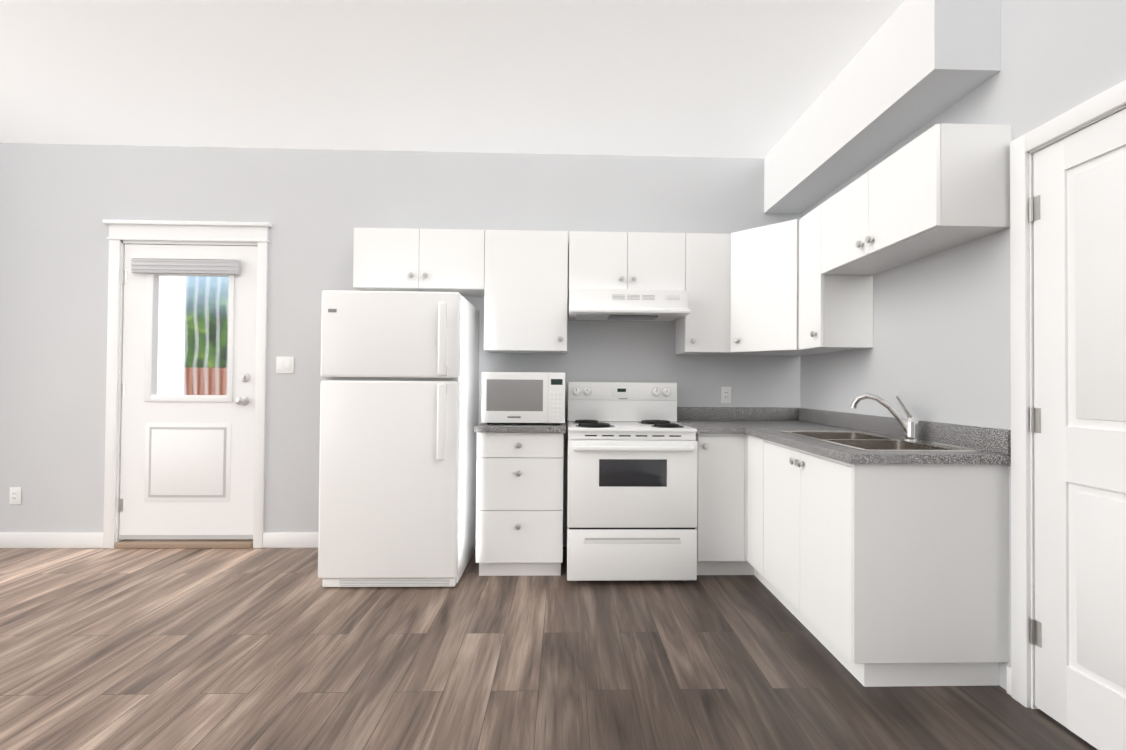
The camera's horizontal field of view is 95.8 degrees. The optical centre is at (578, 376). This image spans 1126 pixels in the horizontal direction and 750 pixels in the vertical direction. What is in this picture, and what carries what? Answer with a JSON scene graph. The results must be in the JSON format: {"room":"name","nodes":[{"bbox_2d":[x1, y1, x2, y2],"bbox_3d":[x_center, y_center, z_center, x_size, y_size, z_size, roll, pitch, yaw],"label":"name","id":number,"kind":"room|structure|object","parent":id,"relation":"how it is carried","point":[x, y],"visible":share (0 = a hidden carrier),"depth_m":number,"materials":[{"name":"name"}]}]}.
{"room":"kitchen","nodes":[
{"label":"kitchen","id":0,"kind":"room"},
{"bbox_2d":[0,143,800,546],"bbox_3d":[-1.287,-0.203,3.722,6.106,2.845,0.140,0,-1,-2],"label":"wall","id":1,"kind":"structure","parent":0,"point":[60,203],"depth_m":3.63,"materials":[{"name":"grey paint"}]},
{"bbox_2d":[9,487,20,503],"bbox_3d":[-3.939,0.835,3.558,0.075,0.120,0.010,0,-1,-2],"label":"electrical outlet","id":2,"kind":"object","parent":1,"relation":"attached to","point":[15,496],"visible":1,"depth_m":3.56,"materials":[{"name":"white plastic"}]},
{"bbox_2d":[0,532,317,547],"bbox_3d":[-2.433,1.157,3.596,3.550,0.105,0.014,0,-1,-2],"label":"baseboard","id":3,"kind":"structure","parent":1,"relation":"attached to","point":[95,540],"depth_m":3.56,"materials":[{"name":"white wood"}]},
{"bbox_2d":[102,219,271,547],"bbox_3d":[-2.773,0.057,3.671,1.148,2.302,0.212,0,-1,-2],"label":"door frame","id":4,"kind":"structure","parent":1,"relation":"attached to","point":[165,232],"depth_m":3.59,"materials":[{"name":"white wood"}]},
{"bbox_2d":[118,244,257,538],"bbox_3d":[-2.770,0.108,3.599,0.936,2.086,0.114,0,-1,-2],"label":"entry door","id":5,"kind":"structure","parent":1,"relation":"in","point":[187,467],"depth_m":3.60,"materials":[{"name":"white wood"}]},
{"bbox_2d":[131,256,240,274],"bbox_3d":[-2.769,-0.782,3.592,0.738,0.114,0.034,0,-1,-2],"label":"blind valance","id":6,"kind":"object","parent":5,"relation":"attached to","point":[183,265],"visible":1,"depth_m":3.58,"materials":[{"name":"white plastic"}]},
{"bbox_2d":[276,357,293,372],"bbox_3d":[-2.088,-0.082,3.621,0.124,0.118,0.009,0,-1,-2],"label":"switch plate","id":7,"kind":"object","parent":1,"relation":"attached to","point":[284,364],"visible":1,"depth_m":3.62,"materials":[{"name":"white plastic"}]},
{"bbox_2d":[353,228,484,296],"bbox_3d":[-1.058,-0.780,3.498,0.860,0.397,0.330,0,-1,-2],"label":"upper cabinet","id":8,"kind":"object","parent":1,"relation":"attached to","point":[421,260],"visible":1,"depth_m":3.37,"materials":[{"name":"white wood"}]},
{"bbox_2d":[484,230,567,353],"bbox_3d":[-0.353,-0.571,3.516,0.553,0.803,0.330,0,-1,-2],"label":"upper cabinet","id":9,"kind":"object","parent":1,"relation":"attached to","point":[525,289],"visible":1,"depth_m":3.38,"materials":[{"name":"white wood"}]},
{"bbox_2d":[568,231,685,297],"bbox_3d":[0.324,-0.768,3.537,0.783,0.397,0.330,0,-1,-2],"label":"upper cabinet","id":10,"kind":"object","parent":1,"relation":"attached to","point":[630,260],"visible":0.98,"depth_m":3.40,"materials":[{"name":"white wood"}]},
{"bbox_2d":[568,288,690,321],"bbox_3d":[0.323,-0.478,3.462,0.778,0.178,0.473,0,-1,-2],"label":"range hood","id":11,"kind":"object","parent":10,"relation":"attached to","point":[642,305],"visible":1,"depth_m":3.31,"materials":[{"name":"white metal"}]},
{"bbox_2d":[676,233,730,354],"bbox_3d":[0.870,-0.561,3.550,0.312,0.803,0.330,0,-1,-2],"label":"upper cabinet","id":12,"kind":"object","parent":1,"relation":"attached to","point":[703,327],"visible":0.94,"depth_m":3.42,"materials":[{"name":"white wood"}]},
{"bbox_2d":[721,387,730,402],"bbox_3d":[1.077,0.135,3.707,0.075,0.120,0.010,0,-1,-2],"label":"electrical outlet","id":13,"kind":"object","parent":1,"relation":"attached to","point":[725,394],"visible":1,"depth_m":3.71,"materials":[{"name":"white plastic"}]},
{"bbox_2d":[721,219,840,355],"bbox_3d":[1.328,-0.559,3.418,0.617,0.803,0.620,0,-1,-2],"label":"upper cabinet","id":14,"kind":"object","parent":1,"relation":"attached to","point":[764,290],"visible":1,"depth_m":3.25,"materials":[{"name":"white wood"}]},
{"bbox_2d":[0,0,904,157],"bbox_3d":[-1.179,-1.717,0.322,6.106,0.100,6.980,0,-1,-2],"label":"ceiling","id":15,"kind":"structure","parent":0,"point":[722,78],"depth_m":2.73,"materials":[{"name":"white paint"}]},
{"bbox_2d":[764,0,1000,213],"bbox_3d":[1.525,-1.411,2.885,0.271,0.405,1.720,0,-1,-2],"label":"ceiling bulkhead","id":16,"kind":"object","parent":15,"relation":"attached to","point":[911,67],"visible":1,"depth_m":2.39,"materials":[{"name":"white paint"}]},
{"bbox_2d":[0,547,1097,749],"bbox_3d":[-1.202,1.228,0.285,6.106,0.100,6.980,0,-1,-2],"label":"floor","id":17,"kind":"structure","parent":0,"point":[252,648],"depth_m":2.10,"materials":[{"name":"wood"}]},
{"bbox_2d":[318,290,478,586],"bbox_3d":[-1.088,0.365,3.216,0.783,1.700,0.779,0,-1,-2],"label":"fridge","id":18,"kind":"object","parent":17,"relation":"on","point":[399,390],"visible":1,"depth_m":2.89,"materials":[{"name":"white metal"}]},
{"bbox_2d":[476,433,563,575],"bbox_3d":[-0.362,0.782,3.344,0.521,0.881,0.640,0,-1,-2],"label":"base cabinet","id":19,"kind":"object","parent":17,"relation":"on","point":[519,504],"visible":0.96,"depth_m":3.06,"materials":[{"name":"white wood"}]},
{"bbox_2d":[474,406,565,432],"bbox_3d":[-0.356,0.274,3.351,0.546,0.133,0.638,0,-1,-2],"label":"countertop","id":20,"kind":"structure","parent":19,"relation":"on","point":[520,428],"depth_m":3.04,"materials":[{"name":"stone"}]},
{"bbox_2d":[481,372,564,424],"bbox_3d":[-0.342,0.139,3.288,0.510,0.324,0.372,0,-1,-2],"label":"microwave","id":21,"kind":"object","parent":20,"relation":"on","point":[522,397],"visible":1,"depth_m":3.10,"materials":[{"name":"white plastic"}]},
{"bbox_2d":[567,382,696,580],"bbox_3d":[0.309,0.632,3.286,0.762,1.190,0.710,0,-1,-2],"label":"stove","id":22,"kind":"object","parent":17,"relation":"on","point":[631,480],"visible":1,"depth_m":2.98,"materials":[{"name":"white metal"}]},
{"bbox_2d":[695,434,753,574],"bbox_3d":[1.172,0.795,3.387,0.909,0.881,0.640,0,-1,-2],"label":"base cabinet","id":23,"kind":"object","parent":17,"relation":"on","point":[722,489],"visible":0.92,"depth_m":3.09,"materials":[{"name":"white wood"}]},
{"bbox_2d":[747,435,1008,686],"bbox_3d":[1.330,0.786,2.567,0.638,0.881,1.208,0,-1,-2],"label":"base cabinet","id":24,"kind":"object","parent":17,"relation":"on","point":[876,575],"visible":0.92,"depth_m":1.97,"materials":[{"name":"white wood"}]},
{"bbox_2d":[677,407,1010,464],"bbox_3d":[1.179,0.280,2.829,0.934,0.133,1.768,0,-1,-2],"label":"countertop","id":25,"kind":"structure","parent":24,"relation":"on","point":[771,423],"depth_m":2.62,"materials":[{"name":"stone"}]},
{"bbox_2d":[780,431,983,451],"bbox_3d":[1.363,0.388,2.418,0.480,0.182,0.800,0,-1,-2],"label":"sink","id":26,"kind":"object","parent":25,"relation":"in","point":[865,441],"visible":0.38,"depth_m":2.40,"materials":[{"name":"silver metal"}]},
{"bbox_2d":[851,393,919,441],"bbox_3d":[1.474,0.191,2.447,0.234,0.221,0.203,0,-1,-2],"label":"faucet","id":27,"kind":"object","parent":25,"relation":"on","point":[909,425],"visible":1,"depth_m":2.39,"materials":[{"name":"silver metal"}]},
{"bbox_2d":[800,0,1125,690],"bbox_3d":[1.793,-0.221,0.317,0.140,2.845,6.840,0,-1,-2],"label":"wall","id":28,"kind":"structure","parent":0,"point":[939,351],"depth_m":2.14,"materials":[{"name":"grey paint"}]},
{"bbox_2d":[798,204,872,350],"bbox_3d":[1.484,-0.563,2.986,0.330,0.803,0.273,0,-1,-2],"label":"upper cabinet","id":29,"kind":"object","parent":28,"relation":"attached to","point":[835,312],"visible":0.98,"depth_m":2.85,"materials":[{"name":"white wood"}]},
{"bbox_2d":[821,123,1011,274],"bbox_3d":[1.502,-0.773,2.409,0.330,0.397,0.884,0,-1,-2],"label":"upper cabinet","id":30,"kind":"object","parent":28,"relation":"attached to","point":[935,188],"visible":1,"depth_m":2.08,"materials":[{"name":"white wood"}]},
{"bbox_2d":[1007,666,1010,694],"bbox_3d":[1.728,1.138,-0.508,0.014,0.105,4.948,0,-1,-2],"label":"baseboard","id":31,"kind":"structure","parent":28,"relation":"attached to","point":[1009,680],"depth_m":1.95,"materials":[{"name":"white wood"}]},
{"bbox_2d":[1010,80,1125,708],"bbox_3d":[1.747,0.153,1.472,0.160,2.125,0.960,0,-1,-2],"label":"door frame","id":32,"kind":"structure","parent":28,"relation":"attached to","point":[1024,148],"depth_m":1.89,"materials":[{"name":"white wood"}]},
{"bbox_2d":[1029,109,1125,749],"bbox_3d":[1.702,0.186,1.473,0.048,2.035,0.821,0,-1,-2],"label":"door","id":33,"kind":"structure","parent":28,"relation":"in","point":[1077,209],"depth_m":1.71,"materials":[{"name":"white wood"}]},
{"label":"outside","id":34,"kind":"structure","parent":0,"visible":0},
{"bbox_2d":[157,276,228,394],"bbox_3d":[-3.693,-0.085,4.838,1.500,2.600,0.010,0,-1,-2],"label":"window","id":35,"kind":"structure","parent":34,"point":[213,381],"depth_m":4.84,"materials":[{"name":"clear glass"}]}
]}

